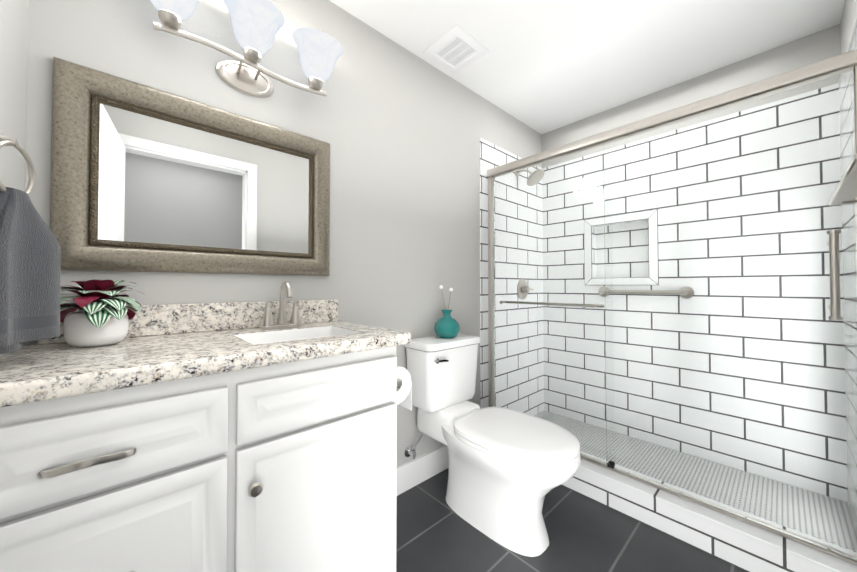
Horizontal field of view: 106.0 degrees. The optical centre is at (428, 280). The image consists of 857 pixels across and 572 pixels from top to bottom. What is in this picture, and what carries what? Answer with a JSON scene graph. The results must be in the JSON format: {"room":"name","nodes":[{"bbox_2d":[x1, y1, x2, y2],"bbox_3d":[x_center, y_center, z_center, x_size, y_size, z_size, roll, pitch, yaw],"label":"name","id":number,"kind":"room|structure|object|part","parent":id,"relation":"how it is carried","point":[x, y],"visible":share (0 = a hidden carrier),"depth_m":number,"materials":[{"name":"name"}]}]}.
{"room":"bathroom","nodes":[
{"label":"bathroom","id":0,"kind":"room"},
{"bbox_2d":[0,0,28,356],"bbox_3d":[-0.603,-0.103,0.257,0.100,2.440,1.620,1,-1,-42],"label":"wall","id":1,"kind":"structure","parent":0,"point":[14,19],"depth_m":0.80,"materials":[{"name":"grey paint"}]},
{"bbox_2d":[0,134,60,353],"bbox_3d":[-0.836,-0.082,0.653,0.112,0.441,0.228,1,-1,-42],"label":"towel ring","id":2,"kind":"object","parent":1,"relation":"attached to","point":[30,252],"visible":1,"depth_m":0.65,"materials":[{"name":"grey fabric"}]},
{"bbox_2d":[25,0,541,466],"bbox_3d":[-0.082,-0.076,1.873,3.050,2.440,0.138,1,-1,-42],"label":"wall","id":3,"kind":"structure","parent":0,"point":[401,130],"depth_m":1.29,"materials":[{"name":"grey paint"}]},
{"bbox_3d":[-0.756,-0.330,1.192,0.836,0.607,0.036,1,-1,-42],"label":"mirror frame","id":4,"kind":"part","parent":3,"relation":"part of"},
{"bbox_2d":[150,0,342,97],"bbox_3d":[-0.642,-0.872,1.193,0.688,0.289,0.202,1,-1,-42],"label":"light","id":5,"kind":"object","parent":3,"relation":"attached to","point":[257,25],"visible":1,"depth_m":1.21,"materials":[{"name":"white glass"}]},
{"bbox_2d":[397,445,447,495],"bbox_3d":[-0.040,1.073,1.839,1.088,0.140,0.016,1,-1,-42],"label":"baseboard","id":6,"kind":"structure","parent":3,"relation":"attached to","point":[418,470],"depth_m":1.83,"materials":[{"name":"white wood"}]},
{"bbox_2d":[480,138,543,415],"bbox_3d":[0.676,0.084,2.516,0.860,2.140,0.008,1,-1,-42],"label":"wall tile","id":7,"kind":"structure","parent":3,"relation":"attached to","point":[492,156],"depth_m":2.49,"materials":[{"name":"white tile"}]},
{"bbox_2d":[517,279,533,299],"bbox_3d":[0.769,0.069,2.559,0.168,0.164,0.052,1,-1,-42],"label":"shower valve","id":8,"kind":"object","parent":7,"relation":"attached to","point":[524,291],"depth_m":2.54,"materials":[{"name":"silver metal"}]},
{"bbox_2d":[515,169,543,185],"bbox_3d":[0.767,-0.801,2.460,0.148,0.161,0.218,1,-1,-42],"label":"shower head","id":9,"kind":"object","parent":7,"relation":"attached to","point":[534,181],"depth_m":2.42},
{"bbox_2d":[396,468,746,571],"bbox_3d":[0.806,1.173,0.657,3.350,0.100,3.100,1,-1,-42],"label":"floor","id":10,"kind":"structure","parent":0,"point":[435,532],"depth_m":1.40,"materials":[{"name":"tile"}]},
{"bbox_2d":[0,281,410,571],"bbox_3d":[-0.580,0.564,0.989,0.933,1.130,0.552,1,-1,-42],"label":"bathroom vanity","id":11,"kind":"object","parent":10,"relation":"on","point":[235,437],"visible":1,"depth_m":0.78,"materials":[{"name":"wood"}]},
{"bbox_2d":[60,279,143,346],"bbox_3d":[-0.910,0.085,0.890,0.198,0.180,0.201,1,-1,-42],"label":"plant pot","id":12,"kind":"object","parent":11,"relation":"on","point":[104,316],"visible":0.98,"depth_m":0.85,"materials":[{"name":"white ceramic"}]},
{"bbox_2d":[396,366,411,410],"bbox_3d":[-0.167,0.429,1.295,0.154,0.187,0.168,1,-1,-42],"label":"paper holder","id":13,"kind":"object","parent":11,"relation":"attached to","point":[404,391],"visible":0.33,"depth_m":1.28,"materials":[{"name":"white paper"}]},
{"bbox_2d":[404,333,580,556],"bbox_3d":[0.294,0.729,1.581,0.422,0.820,0.852,1,-1,-42],"label":"toilet","id":14,"kind":"object","parent":10,"relation":"on","point":[509,469],"visible":0.98,"depth_m":1.47,"materials":[{"name":"white ceramic"}]},
{"bbox_2d":[434,285,459,337],"bbox_3d":[0.105,0.173,1.842,0.146,0.297,0.146,1,-1,-42],"label":"vase","id":15,"kind":"object","parent":14,"relation":"on","point":[446,325],"visible":1,"depth_m":1.79,"materials":[{"name":"teal ceramic"}]},
{"bbox_2d":[535,410,856,552],"bbox_3d":[1.282,1.125,1.960,0.690,0.040,1.604,1,-1,-42],"label":"shower floor","id":16,"kind":"structure","parent":10,"relation":"on","point":[828,502],"depth_m":1.75,"materials":[{"name":"tile"}]},
{"bbox_2d":[561,451,856,571],"bbox_3d":[0.969,1.065,1.675,0.168,0.150,1.604,1,-1,-42],"label":"shower curb","id":17,"kind":"object","parent":10,"relation":"on","point":[742,545],"depth_m":1.36,"materials":[{"name":"tile"}]},
{"bbox_2d":[487,49,856,564],"bbox_3d":[0.974,0.098,1.695,0.149,1.784,1.604,1,-1,-42],"label":"shower door","id":18,"kind":"structure","parent":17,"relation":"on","point":[838,65],"depth_m":1.44,"materials":[{"name":"clear glass"}]},
{"bbox_2d":[329,0,844,133],"bbox_3d":[0.806,-1.366,0.700,3.350,0.100,3.100,1,-1,-42],"label":"ceiling","id":19,"kind":"structure","parent":0,"point":[542,66],"depth_m":1.73,"materials":[{"name":"white paint"}]},
{"bbox_2d":[422,25,488,73],"bbox_3d":[0.153,-1.291,1.829,0.270,0.012,0.270,1,-1,-42],"label":"ceiling vent","id":20,"kind":"object","parent":19,"relation":"in","point":[455,49],"visible":1,"depth_m":1.81,"materials":[{"name":"white plastic"}]},
{"bbox_2d":[542,24,840,167],"bbox_3d":[1.574,-1.140,2.265,0.100,0.300,1.620,1,-1,-42],"label":"wall","id":21,"kind":"structure","parent":0,"point":[824,44],"depth_m":2.00,"materials":[{"name":"grey paint"}]},
{"bbox_2d":[543,83,847,501],"bbox_3d":[1.590,0.080,2.259,0.157,2.140,1.620,1,-1,-42],"label":"wall tiles","id":22,"kind":"structure","parent":21,"relation":"attached to","point":[684,316],"depth_m":1.98,"materials":[{"name":"white tile"}]},
{"bbox_2d":[598,286,693,298],"bbox_3d":[1.460,0.079,2.228,0.090,0.080,0.570,1,-1,-42],"label":"grab bar","id":23,"kind":"object","parent":22,"relation":"attached to","point":[686,290],"depth_m":2.13,"materials":[{"name":"silver metal"}]},
{"bbox_2d":[840,0,856,53],"bbox_3d":[1.442,-0.092,0.961,2.030,2.440,0.100,1,-1,-42],"label":"wall","id":24,"kind":"structure","parent":0,"point":[848,19],"depth_m":1.46,"materials":[{"name":"grey paint"}]},
{"bbox_2d":[839,19,856,530],"bbox_3d":[1.764,0.064,1.326,0.860,2.140,0.008,1,-1,-42],"label":"wall tile","id":25,"kind":"structure","parent":24,"relation":"attached to","point":[846,122],"depth_m":1.46,"materials":[{"name":"white tile"}]},
{"bbox_2d":[828,154,856,205],"bbox_3d":[1.223,-0.273,0.900,0.620,0.052,0.100,1,-1,-42],"label":"corner shelf","id":26,"kind":"object","parent":25,"relation":"attached to","point":[845,192],"visible":0.93,"depth_m":0.95,"materials":[{"name":"silver metal"}]}
]}

